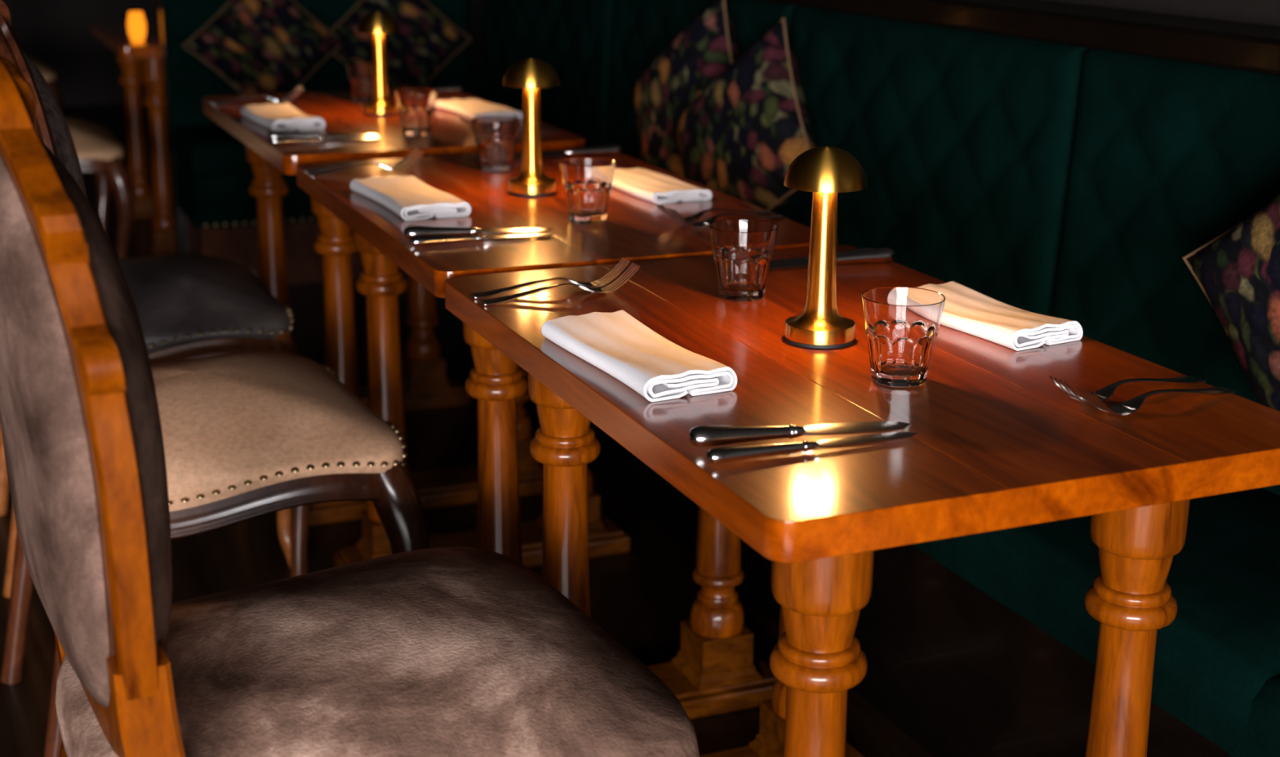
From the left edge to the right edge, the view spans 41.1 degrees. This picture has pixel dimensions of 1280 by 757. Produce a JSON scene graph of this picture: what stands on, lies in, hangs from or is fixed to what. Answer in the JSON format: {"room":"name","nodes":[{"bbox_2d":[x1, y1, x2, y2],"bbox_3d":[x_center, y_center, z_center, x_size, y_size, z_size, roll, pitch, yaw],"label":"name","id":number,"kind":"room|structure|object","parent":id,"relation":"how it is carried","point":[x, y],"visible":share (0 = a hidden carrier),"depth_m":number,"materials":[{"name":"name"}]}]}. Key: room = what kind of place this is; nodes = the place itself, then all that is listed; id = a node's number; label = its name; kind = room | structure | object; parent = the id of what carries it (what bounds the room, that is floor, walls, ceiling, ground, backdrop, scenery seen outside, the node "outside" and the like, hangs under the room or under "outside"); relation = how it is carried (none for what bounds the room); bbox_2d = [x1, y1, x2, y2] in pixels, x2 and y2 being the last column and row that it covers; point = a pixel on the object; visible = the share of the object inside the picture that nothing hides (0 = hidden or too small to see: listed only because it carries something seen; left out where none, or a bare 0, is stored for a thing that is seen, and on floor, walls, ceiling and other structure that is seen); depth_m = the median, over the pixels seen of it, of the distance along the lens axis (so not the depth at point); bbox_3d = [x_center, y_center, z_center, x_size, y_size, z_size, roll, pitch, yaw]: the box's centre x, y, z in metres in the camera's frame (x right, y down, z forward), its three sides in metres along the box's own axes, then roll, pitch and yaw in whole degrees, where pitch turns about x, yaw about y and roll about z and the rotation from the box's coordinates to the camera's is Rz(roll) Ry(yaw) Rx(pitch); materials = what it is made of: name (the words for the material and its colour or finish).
{"room":"restaurant","nodes":[
{"label":"restaurant","id":0,"kind":"room"},
{"bbox_2d":[4,0,159,106],"bbox_3d":[-4.788,-2.669,8.627,5.420,2.700,0.100,-6,18,-22],"label":"wall","id":1,"kind":"structure","parent":0,"point":[58,33],"depth_m":9.54,"materials":[{"name":"brown paint"}]},
{"bbox_2d":[0,102,931,756],"bbox_3d":[-2.322,0.339,3.417,5.620,0.100,12.800,-6,18,-22],"label":"floor","id":2,"kind":"structure","parent":0,"point":[642,596],"depth_m":3.24,"materials":[{"name":"black wood"}]},
{"bbox_2d":[27,56,63,114],"bbox_3d":[-2.702,-1.344,6.997,0.559,1.115,0.632,-6,18,-22],"label":"dining chair","id":3,"kind":"object","parent":2,"relation":"on","point":[49,74],"visible":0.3,"depth_m":6.89,"materials":[{"name":"brown leather"}]},
{"bbox_2d":[64,116,134,258],"bbox_3d":[-1.865,-0.792,5.140,0.559,1.115,0.632,-6,18,-22],"label":"dining chair","id":4,"kind":"object","parent":2,"relation":"on","point":[99,152],"visible":0.44,"depth_m":5.03,"materials":[{"name":"brown leather"}]},
{"bbox_2d":[90,22,175,253],"bbox_3d":[-1.613,-0.879,6.224,0.600,0.760,0.941,-6,18,-22],"label":"dining table","id":5,"kind":"object","parent":2,"relation":"on","point":[144,57],"visible":0.41,"depth_m":5.89,"materials":[{"name":"brown wood"}]},
{"bbox_2d":[127,11,146,41],"bbox_3d":[-1.693,-1.183,5.735,0.060,0.098,0.060,-6,18,-22],"label":"lamp","id":6,"kind":"object","parent":5,"relation":"on","point":[136,27],"visible":1,"depth_m":5.71,"materials":[{"name":"orange glass"}]},
{"bbox_2d":[0,24,307,597],"bbox_3d":[-0.978,-0.225,3.231,0.559,1.115,0.632,-6,18,-22],"label":"dining chair","id":7,"kind":"object","parent":2,"relation":"on","point":[188,306],"visible":0.39,"depth_m":3.10,"materials":[{"name":"dark carved wood"},{"name":"charcoal leather"},{"name":"antique brass"}]},
{"bbox_2d":[10,24,26,54],"bbox_3d":[-1.122,-0.457,3.099,0.080,0.448,0.387,-6,18,-22],"label":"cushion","id":8,"kind":"object","parent":7,"relation":"on","point":[15,34],"depth_m":2.99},
{"bbox_2d":[0,0,428,756],"bbox_3d":[-0.681,-0.016,2.528,0.559,1.115,0.632,-7,18,-25],"label":"dining chair","id":9,"kind":"object","parent":2,"relation":"on","point":[247,435],"visible":0.41,"depth_m":2.40,"materials":[{"name":"beige leather"}]},
{"bbox_2d":[22,51,87,198],"bbox_3d":[-0.822,-0.246,2.388,0.080,0.448,0.387,-7,18,-25],"label":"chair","id":10,"kind":"object","parent":9,"relation":"on","point":[65,148],"depth_m":2.23,"materials":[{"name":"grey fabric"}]},
{"bbox_2d":[158,0,471,284],"bbox_3d":[-0.993,-0.895,5.586,1.025,1.070,0.520,-6,18,-22],"label":"banquette","id":11,"kind":"object","parent":2,"relation":"on","point":[215,211],"visible":0.35,"depth_m":5.47,"materials":[{"name":"green fabric"}]},
{"bbox_2d":[170,124,283,177],"bbox_3d":[-0.978,-0.769,5.585,1.025,0.110,0.440,-6,18,-22],"label":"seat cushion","id":12,"kind":"object","parent":11,"relation":"on","point":[197,151],"depth_m":5.26,"materials":[{"name":"green fabric"}]},
{"bbox_2d":[182,0,340,94],"bbox_3d":[-1.207,-1.075,5.484,0.514,0.502,0.175,-5,17,-17],"label":"cushion","id":13,"kind":"object","parent":11,"relation":"on","point":[259,46],"visible":0.82,"depth_m":5.43,"materials":[{"name":"multicoloured fabric"}]},
{"bbox_2d":[329,0,471,88],"bbox_3d":[-0.809,-1.118,5.641,0.514,0.502,0.175,-5,17,-17],"label":"cushion","id":14,"kind":"object","parent":11,"relation":"on","point":[425,41],"visible":0.64,"depth_m":5.59,"materials":[{"name":"multicoloured fabric"}]},
{"bbox_2d":[0,55,699,756],"bbox_3d":[-0.302,0.231,1.692,0.611,1.118,0.632,-8,18,-26],"label":"dining chair","id":15,"kind":"object","parent":2,"relation":"on","point":[454,651],"visible":1,"depth_m":1.53,"materials":[{"name":"leather"}]},
{"bbox_2d":[42,142,172,653],"bbox_3d":[-0.488,0.022,1.529,0.082,0.495,0.396,-8,18,-26],"label":"cushion","id":16,"kind":"object","parent":15,"relation":"on","point":[89,286],"depth_m":1.36,"materials":[{"name":"leather"}]},
{"bbox_2d":[202,87,585,525],"bbox_3d":[-0.566,-0.199,3.777,0.600,0.760,0.941,-6,18,-22],"label":"dining table","id":17,"kind":"object","parent":2,"relation":"on","point":[425,384],"visible":0.42,"depth_m":3.57,"materials":[{"name":"brown wood"}]},
{"bbox_2d":[208,84,300,103],"bbox_3d":[-0.876,-0.648,3.885,0.205,0.032,0.024,-6,18,-22],"label":"fork","id":18,"kind":"object","parent":17,"relation":"on","point":[298,86],"visible":0.97,"depth_m":3.89,"materials":[{"name":"silver metal"}]},
{"bbox_2d":[212,86,303,105],"bbox_3d":[-0.863,-0.638,3.854,0.205,0.032,0.024,-7,18,-23],"label":"fork","id":19,"kind":"object","parent":17,"relation":"on","point":[301,88],"visible":1,"depth_m":3.86,"materials":[{"name":"silver metal"}]},
{"bbox_2d":[240,102,325,131],"bbox_3d":[-0.747,-0.546,3.555,0.117,0.027,0.277,-7,18,-24],"label":"napkin","id":20,"kind":"object","parent":17,"relation":"on","point":[284,117],"visible":1,"depth_m":3.49,"materials":[{"name":"white fabric"}]},
{"bbox_2d":[266,130,378,140],"bbox_3d":[-0.616,-0.475,3.323,0.216,0.019,0.023,-4,17,-14],"label":"knife","id":21,"kind":"object","parent":17,"relation":"on","point":[273,134],"visible":0.8,"depth_m":3.31,"materials":[{"name":"silver metal"}]},
{"bbox_2d":[270,137,381,144],"bbox_3d":[-0.607,-0.463,3.296,0.216,0.014,0.016,-6,18,-22],"label":"knife","id":22,"kind":"object","parent":17,"relation":"on","point":[277,140],"visible":1,"depth_m":3.28,"materials":[{"name":"silver metal"}]},
{"bbox_2d":[345,60,373,102],"bbox_3d":[-0.627,-0.675,3.887,0.085,0.090,0.085,-10,19,-31],"label":"tumbler","id":23,"kind":"object","parent":17,"relation":"on","point":[360,73],"visible":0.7,"depth_m":3.86,"materials":[{"name":"clear glass"}]},
{"bbox_2d":[357,11,399,115],"bbox_3d":[-0.562,-0.680,3.679,0.091,0.218,0.091,-6,18,-22],"label":"table lamp","id":24,"kind":"object","parent":17,"relation":"on","point":[378,24],"visible":0.98,"depth_m":3.67,"materials":[{"name":"gold metal"}]},
{"bbox_2d":[394,88,437,137],"bbox_3d":[-0.444,-0.526,3.382,0.085,0.090,0.085,15,21,40],"label":"tumbler","id":25,"kind":"object","parent":17,"relation":"on","point":[415,107],"visible":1,"depth_m":3.36,"materials":[{"name":"clear glass"}]},
{"bbox_2d":[388,84,462,93],"bbox_3d":[-0.522,-0.679,4.024,0.216,0.019,0.023,-6,17,-20],"label":"knife","id":26,"kind":"object","parent":17,"relation":"on","point":[455,88],"visible":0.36,"depth_m":4.04,"materials":[{"name":"silver metal"}]},
{"bbox_2d":[435,98,522,119],"bbox_3d":[-0.352,-0.587,3.718,0.113,0.020,0.251,-8,18,-27],"label":"napkin","id":27,"kind":"object","parent":17,"relation":"on","point":[471,108],"visible":0.9,"depth_m":3.69,"materials":[{"name":"white fabric"}]},
{"bbox_2d":[457,117,552,129],"bbox_3d":[-0.273,-0.521,3.471,0.205,0.032,0.024,-10,19,-31],"label":"fork","id":28,"kind":"object","parent":17,"relation":"on","point":[461,119],"visible":0.33,"depth_m":3.43,"materials":[{"name":"silver metal"}]},
{"bbox_2d":[465,120,559,130],"bbox_3d":[-0.255,-0.510,3.435,0.205,0.032,0.024,-9,19,-31],"label":"fork","id":29,"kind":"object","parent":17,"relation":"on","point":[470,123],"visible":0.3,"depth_m":3.47,"materials":[{"name":"silver metal"}]},
{"bbox_2d":[296,148,837,719],"bbox_3d":[-0.168,0.073,2.860,0.600,0.760,0.941,-6,18,-22],"label":"dining table","id":30,"kind":"object","parent":2,"relation":"on","point":[716,669],"visible":0.48,"depth_m":2.65,"materials":[{"name":"brown wood"}]},
{"bbox_2d":[302,146,419,173],"bbox_3d":[-0.490,-0.385,3.001,0.205,0.032,0.024,-6,18,-22],"label":"fork","id":31,"kind":"object","parent":30,"relation":"on","point":[415,149],"visible":0.99,"depth_m":3.01,"materials":[{"name":"silver metal"}]},
{"bbox_2d":[306,149,424,176],"bbox_3d":[-0.476,-0.376,2.970,0.205,0.032,0.024,-7,18,-23],"label":"fork","id":32,"kind":"object","parent":30,"relation":"on","point":[420,152],"visible":1,"depth_m":2.98,"materials":[{"name":"silver metal"}]},
{"bbox_2d":[350,175,471,220],"bbox_3d":[-0.364,-0.288,2.693,0.116,0.022,0.276,-7,18,-25],"label":"napkin","id":33,"kind":"object","parent":30,"relation":"on","point":[409,197],"visible":1,"depth_m":2.64,"materials":[{"name":"white fabric"}]},
{"bbox_2d":[403,225,553,239],"bbox_3d":[-0.230,-0.212,2.439,0.216,0.019,0.023,-4,17,-14],"label":"knife","id":34,"kind":"object","parent":30,"relation":"on","point":[410,232],"visible":0.87,"depth_m":2.43,"materials":[{"name":"silver metal"}]},
{"bbox_2d":[409,232,555,246],"bbox_3d":[-0.220,-0.201,2.412,0.216,0.014,0.016,-6,18,-22],"label":"knife","id":35,"kind":"object","parent":30,"relation":"on","point":[419,241],"visible":1,"depth_m":2.39,"materials":[{"name":"silver metal"}]},
{"bbox_2d":[471,115,519,173],"bbox_3d":[-0.252,-0.409,2.990,0.085,0.090,0.085,-12,20,-35],"label":"tumbler","id":36,"kind":"object","parent":30,"relation":"on","point":[495,137],"visible":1,"depth_m":2.96,"materials":[{"name":"clear glass"}]},
{"bbox_2d":[502,57,559,196],"bbox_3d":[-0.175,-0.408,2.763,0.091,0.218,0.091,-6,18,-22],"label":"table lamp","id":37,"kind":"object","parent":30,"relation":"on","point":[531,74],"visible":1,"depth_m":2.75,"materials":[{"name":"gold metal"}]},
{"bbox_2d":[515,145,602,154],"bbox_3d":[-0.154,-0.421,3.166,0.216,0.014,0.017,-6,18,-21],"label":"knife","id":38,"kind":"object","parent":30,"relation":"on","point":[599,145],"visible":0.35,"depth_m":3.17,"materials":[{"name":"silver metal"}]},
{"bbox_2d":[514,144,622,157],"bbox_3d":[-0.136,-0.417,3.140,0.216,0.019,0.023,-6,17,-20],"label":"knife","id":39,"kind":"object","parent":30,"relation":"on","point":[610,149],"visible":0.94,"depth_m":3.15,"materials":[{"name":"silver metal"}]},
{"bbox_2d":[559,157,616,224],"bbox_3d":[-0.078,-0.280,2.553,0.085,0.090,0.085,-7,18,-25],"label":"tumbler","id":40,"kind":"object","parent":30,"relation":"on","point":[587,182],"visible":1,"depth_m":2.53,"materials":[{"name":"clear glass"}]},
{"bbox_2d":[612,167,711,204],"bbox_3d":[0.015,-0.323,2.828,0.114,0.019,0.248,-8,18,-26],"label":"napkin","id":41,"kind":"object","parent":30,"relation":"on","point":[646,184],"visible":0.88,"depth_m":2.77,"materials":[{"name":"white fabric"}]},
{"bbox_2d":[654,202,773,222],"bbox_3d":[0.114,-0.258,2.587,0.205,0.032,0.024,-10,19,-31],"label":"fork","id":42,"kind":"object","parent":30,"relation":"on","point":[695,216],"visible":0.89,"depth_m":2.58,"materials":[{"name":"silver metal"}]},
{"bbox_2d":[666,207,786,227],"bbox_3d":[0.132,-0.248,2.550,0.205,0.032,0.024,-9,19,-31],"label":"fork","id":43,"kind":"object","parent":30,"relation":"on","point":[704,223],"visible":0.98,"depth_m":2.54,"materials":[{"name":"silver metal"}]},
{"bbox_2d":[398,0,1279,756],"bbox_3d":[0.526,-0.025,2.766,0.570,1.012,6.020,-6,18,-22],"label":"banquette","id":44,"kind":"object","parent":2,"relation":"on","point":[1073,183],"visible":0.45,"depth_m":2.60,"materials":[{"name":"green fabric"}]},
{"bbox_2d":[633,0,739,177],"bbox_3d":[0.112,-0.591,3.764,0.182,0.510,0.514,-12,21,-37],"label":"cushion","id":45,"kind":"object","parent":44,"relation":"on","point":[708,45],"visible":0.48,"depth_m":3.70,"materials":[{"name":"multicoloured fabric"}]},
{"bbox_2d":[676,17,816,213],"bbox_3d":[0.209,-0.467,3.424,0.197,0.505,0.514,-13,21,-40],"label":"cushion","id":46,"kind":"object","parent":44,"relation":"on","point":[740,138],"visible":0.72,"depth_m":3.33,"materials":[{"name":"multicoloured fabric"}]},
{"bbox_2d":[911,487,1279,756],"bbox_3d":[0.671,0.214,2.340,0.466,0.140,0.970,-6,18,-22],"label":"seat cushion","id":47,"kind":"object","parent":44,"relation":"on","point":[1215,664],"depth_m":2.07,"materials":[{"name":"green fabric"}]},
{"bbox_2d":[1182,193,1279,411],"bbox_3d":[0.876,-0.082,1.979,0.201,0.613,0.619,-13,21,-39],"label":"cushion","id":48,"kind":"object","parent":44,"relation":"on","point":[1237,271],"visible":0.94,"depth_m":2.07,"materials":[{"name":"multicoloured fabric"}]},
{"bbox_2d":[1246,673,1279,756],"bbox_3d":[1.053,0.471,1.475,0.466,0.140,0.990,-6,18,-22],"label":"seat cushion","id":49,"kind":"object","parent":44,"relation":"on","point":[1263,690],"depth_m":1.81,"materials":[{"name":"green fabric"}]},
{"bbox_2d":[444,244,1279,756],"bbox_3d":[0.200,0.328,2.002,0.600,0.760,0.941,-6,18,-22],"label":"dining table","id":50,"kind":"object","parent":2,"relation":"on","point":[997,445],"visible":0.81,"depth_m":1.66,"materials":[{"name":"brown wood"}]},
{"bbox_2d":[470,257,630,297],"bbox_3d":[-0.111,-0.126,2.129,0.205,0.032,0.024,-6,18,-22],"label":"fork","id":51,"kind":"object","parent":50,"relation":"on","point":[611,274],"visible":0.98,"depth_m":2.13,"materials":[{"name":"silver metal"}]},
{"bbox_2d":[479,262,639,305],"bbox_3d":[-0.098,-0.117,2.098,0.205,0.032,0.024,-7,18,-23],"label":"fork","id":52,"kind":"object","parent":50,"relation":"on","point":[628,273],"visible":1,"depth_m":2.11,"materials":[{"name":"silver metal"}]},
{"bbox_2d":[541,310,737,401],"bbox_3d":[-0.005,-0.029,1.816,0.115,0.025,0.274,-7,18,-24],"label":"napkin","id":53,"kind":"object","parent":50,"relation":"on","point":[616,343],"visible":1,"depth_m":1.78,"materials":[{"name":"white fabric"}]},
{"bbox_2d":[709,218,778,301],"bbox_3d":[0.126,-0.144,2.097,0.085,0.090,0.085,-14,22,-41],"label":"tumbler","id":54,"kind":"object","parent":50,"relation":"on","point":[743,249],"visible":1,"depth_m":2.07,"materials":[{"name":"clear glass"}]},
{"bbox_2d":[688,421,911,447],"bbox_3d":[0.149,0.047,1.567,0.216,0.019,0.023,-4,17,-14],"label":"knife","id":55,"kind":"object","parent":50,"relation":"on","point":[703,436],"visible":1,"depth_m":1.55,"materials":[{"name":"silver metal"}]},
{"bbox_2d":[706,431,918,462],"bbox_3d":[0.159,0.058,1.540,0.216,0.014,0.016,-6,18,-22],"label":"knife","id":56,"kind":"object","parent":50,"relation":"on","point":[735,453],"visible":1,"depth_m":1.52,"materials":[{"name":"silver metal"}]},
{"bbox_2d":[770,247,875,262],"bbox_3d":[0.225,-0.163,2.295,0.216,0.014,0.017,-6,18,-21],"label":"knife","id":57,"kind":"object","parent":50,"relation":"on","point":[866,248],"visible":0.12,"depth_m":2.31,"materials":[{"name":"silver metal"}]},
{"bbox_2d":[783,146,867,348],"bbox_3d":[0.202,-0.147,1.884,0.091,0.218,0.091,-6,18,-22],"label":"table lamp","id":58,"kind":"object","parent":50,"relation":"on","point":[826,171],"visible":1,"depth_m":1.87,"materials":[{"name":"gold metal"}]},
{"bbox_2d":[768,247,895,268],"bbox_3d":[0.243,-0.158,2.268,0.216,0.019,0.023,-6,17,-20],"label":"knife","id":59,"kind":"object","parent":50,"relation":"on","point":[883,254],"visible":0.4,"depth_m":2.28,"materials":[{"name":"silver metal"}]},
{"bbox_2d":[861,286,945,387],"bbox_3d":[0.268,-0.041,1.750,0.085,0.090,0.085,-9,19,-30],"label":"tumbler","id":60,"kind":"object","parent":50,"relation":"on","point":[902,323],"visible":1,"depth_m":1.73,"materials":[{"name":"clear glass"}]},
{"bbox_2d":[918,281,1083,351],"bbox_3d":[0.399,-0.077,1.994,0.115,0.023,0.238,-8,18,-27],"label":"napkin","id":61,"kind":"object","parent":50,"relation":"on","point":[966,309],"visible":0.73,"depth_m":1.94,"materials":[{"name":"white fabric"}]},
{"bbox_2d":[1048,375,1204,404],"bbox_3d":[0.492,0.001,1.715,0.205,0.032,0.024,-10,19,-31],"label":"fork","id":62,"kind":"object","parent":50,"relation":"on","point":[1104,393],"visible":0.87,"depth_m":1.70,"materials":[{"name":"silver metal"}]},
{"bbox_2d":[1076,386,1235,416],"bbox_3d":[0.510,0.011,1.679,0.205,0.032,0.024,-9,19,-31],"label":"fork","id":63,"kind":"object","parent":50,"relation":"on","point":[1129,406],"visible":1,"depth_m":1.67,"materials":[{"name":"silver metal"}]},
{"bbox_2d":[469,0,1279,98],"bbox_3d":[0.231,-1.287,4.062,0.100,2.700,12.600,-6,18,-22],"label":"wall","id":64,"kind":"structure","parent":0,"point":[1267,12],"depth_m":2.65,"materials":[{"name":"brown paint"}]},
{"bbox_2d":[764,0,1279,75],"bbox_3d":[0.787,-0.516,2.566,0.160,0.048,6.320,-6,18,-22],"label":"trim","id":65,"kind":"structure","parent":64,"relation":"attached to","point":[1233,45],"depth_m":2.61,"materials":[{"name":"black wood"}]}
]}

